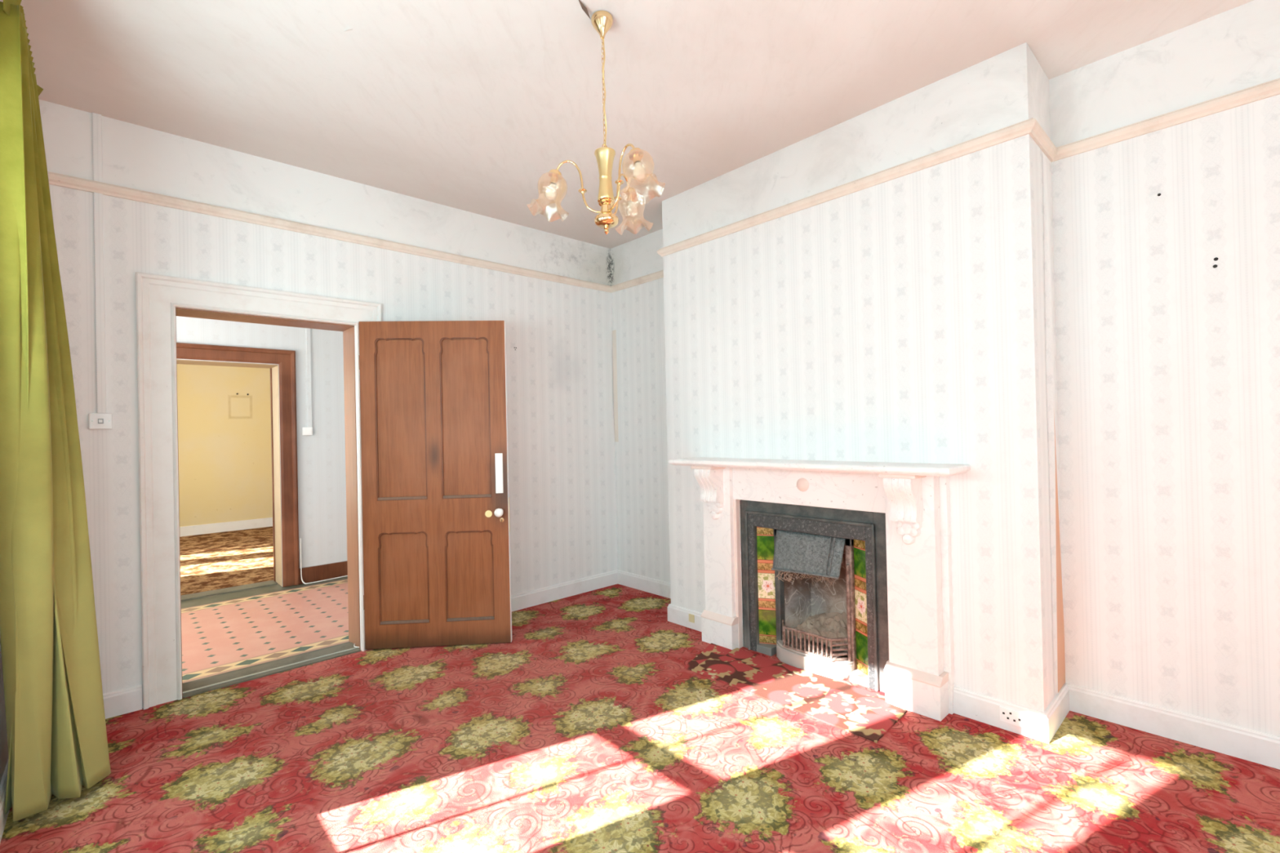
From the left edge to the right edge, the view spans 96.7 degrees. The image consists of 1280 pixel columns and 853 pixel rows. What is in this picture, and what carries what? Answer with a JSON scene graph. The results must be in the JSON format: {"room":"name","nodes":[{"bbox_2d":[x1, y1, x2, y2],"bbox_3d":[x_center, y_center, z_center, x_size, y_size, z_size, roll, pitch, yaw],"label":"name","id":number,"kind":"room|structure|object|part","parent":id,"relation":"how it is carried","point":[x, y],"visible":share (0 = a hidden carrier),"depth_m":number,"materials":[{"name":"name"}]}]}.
{"room":"living room","nodes":[
{"label":"living room","id":0,"kind":"room"},
{"bbox_2d":[0,639,8,783],"bbox_3d":[-0.786,-0.112,0.320,0.100,2.942,6.100,-1,0,-43],"label":"wall","id":1,"kind":"structure","parent":0,"point":[4,757],"depth_m":2.11,"materials":[{"name":"white paint"}]},
{"bbox_2d":[0,758,9,843],"bbox_3d":[-0.712,1.299,0.352,0.018,0.118,6.100,-1,0,-43],"label":"baseboard","id":2,"kind":"structure","parent":1,"relation":"attached to","point":[3,817],"depth_m":1.99,"materials":[{"name":"white paint"}]},
{"bbox_3d":[-1.628,-1.317,1.331,0.072,0.023,2.280,-1,0,-43],"label":"rail","id":3,"kind":"object","parent":1,"relation":"attached to","visible":0},
{"bbox_2d":[0,0,111,822],"bbox_3d":[-2.167,0.002,2.088,0.254,2.734,0.878,-1,0,-31],"label":"curtain","id":4,"kind":"object","parent":3,"relation":"hanging from","point":[57,742],"visible":1,"depth_m":1.97,"materials":[{"name":"green fabric"}]},
{"bbox_2d":[177,364,272,526],"bbox_3d":[-6.194,0.055,8.193,5.000,2.942,0.100,-1,0,-43],"label":"wall","id":5,"kind":"structure","parent":0,"point":[224,436],"depth_m":8.26,"materials":[{"name":"yellow paint"}]},
{"bbox_2d":[179,517,272,537],"bbox_3d":[-6.122,1.457,8.141,4.800,0.135,0.020,-1,0,-43],"label":"baseboard","id":6,"kind":"structure","parent":5,"relation":"attached to","point":[260,522],"depth_m":8.23,"materials":[{"name":"white paint"}]},
{"bbox_2d":[176,315,346,569],"bbox_3d":[-3.403,-0.025,5.191,5.000,2.942,0.300,-1,0,-43],"label":"wall","id":7,"kind":"structure","parent":0,"point":[321,455],"depth_m":5.32,"materials":[{"name":"paint"}]},
{"bbox_2d":[181,580,276,600],"bbox_3d":[-3.741,1.452,4.953,0.965,0.010,0.170,-1,0,-43],"label":"sill","id":8,"kind":"structure","parent":7,"relation":"attached to","point":[231,589],"depth_m":5.02,"materials":[{"name":"wood"}]},
{"bbox_2d":[177,359,282,586],"bbox_3d":[-3.704,0.451,4.900,0.991,2.000,0.298,-1,0,-43],"label":"lining","id":9,"kind":"object","parent":7,"relation":"attached to","point":[276,437],"visible":0.82,"depth_m":5.19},
{"bbox_2d":[176,342,299,586],"bbox_3d":[-3.590,0.381,4.777,1.252,2.135,0.036,-1,0,-43],"label":"door frame","id":10,"kind":"structure","parent":7,"relation":"attached to","point":[286,359],"depth_m":5.14,"materials":[{"name":"brown wood"}]},
{"bbox_2d":[270,368,275,581],"bbox_3d":[-3.439,0.448,5.332,0.012,2.000,0.035,-1,0,-43],"label":"trim","id":11,"kind":"structure","parent":7,"relation":"attached to","point":[271,393],"depth_m":5.32,"materials":[{"name":"beige wood"}]},
{"bbox_2d":[302,426,312,435],"bbox_3d":[-3.077,0.045,5.269,0.082,0.074,0.026,-1,0,-43],"label":"light switch","id":12,"kind":"object","parent":7,"relation":"attached to","point":[305,431],"visible":1,"depth_m":5.26,"materials":[{"name":"white plastic"}]},
{"bbox_3d":[-3.070,0.044,5.262,0.062,0.054,0.005,-1,0,-43],"label":"socket plate","id":13,"kind":"part","parent":12,"relation":"part of","materials":[{"name":"white plastic"}]},
{"bbox_2d":[306,328,311,426],"bbox_3d":[-3.083,-0.747,5.292,0.033,1.510,0.015,-1,0,-43],"label":"cable trunking","id":14,"kind":"object","parent":7,"relation":"attached to","point":[308,330],"visible":0.64,"depth_m":5.28,"materials":[{"name":"plastic"}]},
{"bbox_2d":[299,560,347,584],"bbox_3d":[-2.311,1.357,5.953,2.196,0.140,0.018,-1,0,-43],"label":"baseboard","id":15,"kind":"structure","parent":7,"relation":"attached to","point":[321,572],"depth_m":5.33,"materials":[{"name":"brown wood"}]},
{"bbox_2d":[38,98,617,707],"bbox_3d":[-1.571,-0.073,3.918,3.850,2.942,0.240,-1,0,-43],"label":"wall","id":16,"kind":"structure","parent":0,"point":[560,397],"depth_m":3.45,"materials":[{"name":"paper"}]},
{"bbox_2d":[92,112,106,413],"bbox_3d":[-2.636,-0.796,2.775,0.034,1.463,0.013,-1,0,-43],"label":"cable trunking","id":17,"kind":"object","parent":16,"relation":"attached to","point":[96,117],"visible":1,"depth_m":2.77,"materials":[{"name":"plastic"}]},
{"bbox_2d":[88,413,112,429],"bbox_3d":[-2.618,-0.026,2.763,0.084,0.078,0.025,-1,0,-43],"label":"light switch","id":18,"kind":"object","parent":16,"relation":"attached to","point":[96,420],"visible":1,"depth_m":2.76,"materials":[{"name":"white plastic"}]},
{"bbox_2d":[102,684,142,719],"bbox_3d":[-2.640,1.356,2.710,0.405,0.118,0.018,-1,0,-43],"label":"baseboard","id":19,"kind":"structure","parent":16,"relation":"attached to","point":[123,701],"depth_m":2.79,"materials":[{"name":"white paint"}]},
{"bbox_2d":[135,271,381,710],"bbox_3d":[-2.076,0.312,3.253,1.179,2.187,0.032,-1,0,-43],"label":"door frame","id":20,"kind":"structure","parent":16,"relation":"attached to","point":[157,296],"depth_m":2.92,"materials":[{"name":"white wood"}]},
{"bbox_2d":[175,307,360,697],"bbox_3d":[-2.170,0.391,3.355,0.877,2.035,0.224,-1,0,-43],"label":"lining","id":21,"kind":"object","parent":16,"relation":"attached to","point":[348,331],"visible":0.71,"depth_m":3.61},
{"bbox_2d":[182,642,360,697],"bbox_3d":[-2.117,1.403,3.316,0.865,0.008,0.182,-1,0,-43],"label":"sill","id":22,"kind":"structure","parent":16,"relation":"attached to","point":[237,674],"depth_m":3.27,"materials":[{"name":"stone"}]},
{"bbox_2d":[182,647,358,693],"bbox_3d":[-2.092,1.396,3.289,0.865,0.004,0.012,-1,0,-43],"label":"threshold strip","id":23,"kind":"object","parent":22,"relation":"on","point":[354,647],"visible":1,"depth_m":3.25,"materials":[{"name":"silver metal"}]},
{"bbox_2d":[358,320,511,649],"bbox_3d":[-1.292,0.358,3.578,0.909,2.052,0.113,-1,0,-4],"label":"door","id":24,"kind":"structure","parent":16,"relation":"in","point":[436,524],"depth_m":3.60,"materials":[{"name":"brown wood"}]},
{"bbox_3d":[-1.505,-0.048,3.587,0.312,1.025,0.010,-1,0,-4],"label":"panel moulding","id":25,"kind":"part","parent":24,"relation":"part of","materials":[{"name":"brown wood"}]},
{"bbox_3d":[-1.506,-0.049,3.600,0.318,1.033,0.014,-1,0,-4],"label":"panel","id":26,"kind":"part","parent":24,"relation":"part of","materials":[{"name":"brown wood"}]},
{"bbox_3d":[-1.484,0.952,3.581,0.310,0.579,0.010,-1,0,-4],"label":"panel moulding","id":27,"kind":"part","parent":24,"relation":"part of","materials":[{"name":"brown wood"}]},
{"bbox_3d":[-1.485,0.951,3.594,0.316,0.587,0.014,-1,0,-4],"label":"panel","id":28,"kind":"part","parent":24,"relation":"part of","materials":[{"name":"brown wood"}]},
{"bbox_3d":[-1.107,-0.056,3.618,0.311,1.025,0.010,-1,0,-4],"label":"panel moulding","id":29,"kind":"part","parent":24,"relation":"part of","materials":[{"name":"brown wood"}]},
{"bbox_3d":[-1.108,-0.057,3.631,0.317,1.033,0.014,-1,0,-4],"label":"panel","id":30,"kind":"part","parent":24,"relation":"part of","materials":[{"name":"brown wood"}]},
{"bbox_3d":[-1.079,0.946,3.612,0.304,0.574,0.010,-1,0,-4],"label":"panel moulding","id":31,"kind":"part","parent":24,"relation":"part of","materials":[{"name":"brown wood"}]},
{"bbox_3d":[-1.081,0.945,3.625,0.310,0.582,0.014,-1,0,-4],"label":"panel","id":32,"kind":"part","parent":24,"relation":"part of","materials":[{"name":"brown wood"}]},
{"bbox_3d":[-0.888,0.541,3.586,0.055,0.055,0.071,-1,0,-4],"label":"knob","id":33,"kind":"part","parent":24,"relation":"part of","materials":[{"name":"white ceramic"}]},
{"bbox_3d":[-0.896,0.297,3.621,0.047,0.254,0.005,-1,0,-4],"label":"finger plate","id":34,"kind":"part","parent":24,"relation":"part of","materials":[{"name":"white ceramic"}]},
{"bbox_2d":[511,569,702,631],"bbox_3d":[-0.423,1.313,3.812,1.948,0.118,1.425,-1,0,-43],"label":"baseboard","id":35,"kind":"structure","parent":16,"relation":"attached to","point":[677,615],"depth_m":4.57,"materials":[{"name":"white paint"}]},
{"bbox_2d":[0,0,1253,248],"bbox_3d":[0.547,-1.655,1.614,3.850,0.100,6.320,-1,0,-43],"label":"ceiling","id":36,"kind":"structure","parent":0,"point":[462,104],"depth_m":2.53,"materials":[{"name":"paint"}]},
{"bbox_2d":[578,0,591,19],"bbox_3d":[-0.210,-1.575,2.146,0.020,0.023,0.089,-2,0,39],"label":"flake","id":37,"kind":"object","parent":36,"relation":"attached to","point":[582,5],"visible":1,"depth_m":2.14,"materials":[{"name":"white paint"}]},
{"bbox_2d":[526,9,663,234],"bbox_3d":[-0.097,-1.165,2.194,0.542,0.844,0.536,-1,0,-43],"label":"chandelier","id":38,"kind":"object","parent":36,"relation":"hanging from","point":[602,21],"visible":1,"depth_m":2.18,"materials":[{"name":"gold metal"}]},
{"bbox_3d":[-0.358,-0.889,2.200,0.161,0.175,0.162,-1,0,-43],"label":"lamp shade","id":39,"kind":"part","parent":38,"relation":"part of","materials":[{"name":"orange glass"}]},
{"bbox_3d":[-0.344,-0.907,2.200,0.047,0.061,0.046,-1,0,-43],"label":"bulb","id":40,"kind":"part","parent":38,"relation":"part of","materials":[{"name":"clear glass"}]},
{"bbox_3d":[-0.242,-0.928,2.202,0.179,0.208,0.009,-1,0,-1],"label":"arm","id":41,"kind":"part","parent":38,"relation":"part of","materials":[{"name":"gold metal"}]},
{"bbox_3d":[-0.141,-1.288,2.207,0.010,0.446,0.010,-1,0,2],"label":"chain","id":42,"kind":"part","parent":38,"relation":"part of","materials":[{"name":"gold metal"}]},
{"bbox_3d":[-0.130,-0.796,2.204,0.096,0.049,0.096,-1,0,-43],"label":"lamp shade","id":43,"kind":"part","parent":38,"relation":"part of","materials":[{"name":"gold metal"}]},
{"bbox_3d":[-0.082,-0.931,2.300,0.009,0.208,0.179,-1,0,28],"label":"arm","id":44,"kind":"part","parent":38,"relation":"part of","materials":[{"name":"gold metal"}]},
{"bbox_3d":[-0.066,-0.932,2.119,0.009,0.209,0.179,-1,0,-38],"label":"arm","id":45,"kind":"part","parent":38,"relation":"part of","materials":[{"name":"gold metal"}]},
{"bbox_3d":[-0.033,-0.913,2.391,0.047,0.061,0.046,-1,0,-43],"label":"bulb","id":46,"kind":"part","parent":38,"relation":"part of","materials":[{"name":"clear glass"}]},
{"bbox_3d":[-0.026,-0.895,2.403,0.159,0.175,0.163,-1,0,-43],"label":"lamp shade","id":47,"kind":"part","parent":38,"relation":"part of","materials":[{"name":"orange glass"}]},
{"bbox_3d":[-0.002,-0.916,2.037,0.046,0.061,0.047,-1,0,-43],"label":"bulb","id":48,"kind":"part","parent":38,"relation":"part of","materials":[{"name":"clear glass"}]},
{"bbox_3d":[0.007,-0.898,2.026,0.163,0.175,0.159,-1,0,-43],"label":"lamp shade","id":49,"kind":"part","parent":38,"relation":"part of","materials":[{"name":"orange glass"}]},
{"bbox_2d":[0,526,1279,852],"bbox_3d":[-1.852,1.453,3.623,4.900,0.100,12.650,-1,0,-43],"label":"floor","id":50,"kind":"structure","parent":0,"point":[588,731],"depth_m":2.28,"materials":[{"name":"carpet"}]},
{"bbox_2d":[299,537,347,584],"bbox_3d":[-2.800,1.226,5.453,0.790,0.421,0.051,-1,0,-43],"label":"loose cable","id":51,"kind":"object","parent":50,"relation":"on","point":[300,538],"visible":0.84,"depth_m":5.20,"materials":[{"name":"white plastic"}]},
{"bbox_2d":[684,643,906,743],"bbox_3d":[0.735,1.338,2.977,0.426,0.008,1.211,-1,0,-43],"label":"rug","id":52,"kind":"object","parent":50,"relation":"on","point":[856,711],"visible":0.99,"depth_m":2.87,"materials":[{"name":"red fabric"}]},
{"bbox_2d":[776,619,853,679],"bbox_3d":[0.956,1.232,3.164,0.148,0.213,0.463,-1,0,-43],"label":"grate","id":53,"kind":"object","parent":50,"relation":"on","point":[836,670],"depth_m":3.09,"materials":[{"name":"metal"}]},
{"bbox_3d":[0.944,1.133,3.152,0.098,0.015,0.422,-1,0,-43],"label":"grate rail","id":54,"kind":"part","parent":53,"relation":"part of","materials":[{"name":"metal"}]},
{"bbox_3d":[0.960,1.188,3.165,0.139,0.124,0.422,-1,0,-43],"label":"fire grate","id":55,"kind":"part","parent":53,"relation":"part of","materials":[{"name":"brown metal"}]},
{"bbox_3d":[0.946,1.240,3.151,0.098,0.015,0.422,-1,0,-43],"label":"grate rail","id":56,"kind":"part","parent":53,"relation":"part of","materials":[{"name":"metal"}]},
{"bbox_2d":[662,42,1050,247],"bbox_3d":[1.041,-1.411,3.332,0.392,0.389,2.172,-1,0,-43],"label":"wall","id":57,"kind":"structure","parent":0,"point":[1007,88],"depth_m":2.87,"materials":[{"name":"paint"}]},
{"bbox_2d":[47,78,1279,293],"bbox_3d":[0.526,-1.242,1.570,3.550,0.053,6.100,-1,0,-43],"label":"rail","id":58,"kind":"object","parent":57,"relation":"attached to","point":[1031,126],"visible":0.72,"depth_m":2.86,"materials":[{"name":"beige paint"}]},
{"bbox_2d":[662,133,1062,712],"bbox_3d":[1.073,0.060,3.323,0.392,2.553,2.172,-1,0,-43],"label":"wall","id":59,"kind":"structure","parent":0,"point":[901,319],"depth_m":2.76,"materials":[{"name":"paper"}]},
{"bbox_2d":[688,613,694,622],"bbox_3d":[0.345,1.284,3.808,0.008,0.052,0.046,-1,0,-43],"label":"wall plate","id":60,"kind":"object","parent":59,"relation":"attached to","point":[691,617],"visible":1,"depth_m":3.80,"materials":[{"name":"beige plastic"}]},
{"bbox_2d":[739,499,888,693],"bbox_3d":[1.026,0.885,3.228,0.390,0.903,0.925,-1,0,-43],"label":"fireplace insert","id":61,"kind":"object","parent":59,"relation":"in","point":[846,547],"visible":0.93,"depth_m":3.19,"materials":[{"name":"metal"}]},
{"bbox_3d":[0.764,1.321,3.392,0.091,0.045,0.104,-1,0,-43],"label":"plate","id":62,"kind":"part","parent":61,"relation":"part of","materials":[{"name":"metal"}]},
{"bbox_2d":[771,565,835,587],"bbox_3d":[0.902,0.826,3.166,0.114,0.103,0.415,-1,0,-43],"label":"twigs","id":63,"kind":"object","parent":61,"relation":"hanging from","point":[781,574],"visible":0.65,"depth_m":3.17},
{"bbox_2d":[771,529,845,578],"bbox_3d":[0.912,0.707,3.142,0.110,0.222,0.424,-1,0,-43],"label":"hood","id":64,"kind":"object","parent":61,"relation":"attached to","point":[796,551],"depth_m":3.11,"materials":[{"name":"grey metal"}]},
{"bbox_3d":[1.086,1.032,3.001,0.068,0.596,0.024,-1,0,-25],"label":"frame rod","id":65,"kind":"part","parent":61,"relation":"part of","materials":[{"name":"metal"}]},
{"bbox_3d":[1.162,1.310,2.964,0.091,0.045,0.106,-1,0,-43],"label":"plate","id":66,"kind":"part","parent":61,"relation":"part of","materials":[{"name":"metal"}]},
{"bbox_2d":[668,457,970,721],"bbox_3d":[0.853,0.765,3.088,0.269,1.150,1.648,-1,0,-43],"label":"mantelpiece","id":67,"kind":"object","parent":59,"relation":"attached to","point":[913,498],"visible":1,"depth_m":2.73,"materials":[{"name":"white stone"}]},
{"bbox_3d":[0.504,1.179,3.536,0.103,0.038,0.244,-1,0,-43],"label":"plinth moulding","id":68,"kind":"part","parent":67,"relation":"part of","materials":[{"name":"stone"}]},
{"bbox_3d":[0.915,0.330,3.153,0.079,0.207,0.946,-1,0,-43],"label":"frieze panel","id":69,"kind":"part","parent":67,"relation":"part of","materials":[{"name":"white stone"}]},
{"bbox_3d":[1.298,1.157,2.681,0.103,0.038,0.254,-1,0,-43],"label":"plinth moulding","id":70,"kind":"part","parent":67,"relation":"part of","materials":[{"name":"stone"}]},
{"bbox_2d":[999,706,1024,728],"bbox_3d":[1.604,1.252,2.454,0.009,0.062,0.092,-1,0,-43],"label":"power socket","id":71,"kind":"object","parent":59,"relation":"attached to","point":[1015,717],"visible":1,"depth_m":2.45,"materials":[{"name":"white plastic"}]},
{"bbox_2d":[1042,153,1057,697],"bbox_3d":[1.840,-0.017,2.543,0.100,2.418,0.015,-1,0,-43],"label":"wallpaper","id":72,"kind":"object","parent":59,"relation":"attached to","point":[1048,324],"visible":1,"depth_m":2.54},
{"bbox_2d":[1053,415,1065,692],"bbox_3d":[1.906,0.454,2.602,0.165,1.480,0.002,-1,0,-43],"label":"plaster","id":73,"kind":"object","parent":59,"relation":"attached to","point":[1060,629],"visible":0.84,"depth_m":2.60,"materials":[{"name":"beige paint"}]},
{"bbox_2d":[610,0,1279,737],"bbox_3d":[1.957,-0.158,2.804,0.200,2.942,6.200,-1,0,-43],"label":"wall","id":74,"kind":"structure","parent":0,"point":[1168,360],"depth_m":2.40,"materials":[{"name":"paper"}]},
{"bbox_2d":[612,329,618,441],"bbox_3d":[-0.219,-0.355,4.984,0.011,0.980,0.048,-1,0,-43],"label":"wallpaper","id":75,"kind":"object","parent":74,"relation":"attached to","point":[614,332],"visible":1,"depth_m":4.98,"materials":[{"name":"paper"}]},
{"bbox_2d":[953,682,1279,769],"bbox_3d":[2.698,1.231,1.583,0.410,0.118,3.258,-1,0,-43],"label":"baseboard","id":76,"kind":"structure","parent":74,"relation":"attached to","point":[1254,746],"depth_m":2.42,"materials":[{"name":"white paint"}]},
{"bbox_2d":[1213,257,1218,267],"bbox_3d":[2.302,-0.656,2.276,0.002,0.042,0.016,-1,0,-43],"label":"screw holes","id":77,"kind":"object","parent":74,"relation":"attached to","point":[1215,259],"visible":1,"depth_m":2.27,"materials":[{"name":"grey"}]}
]}

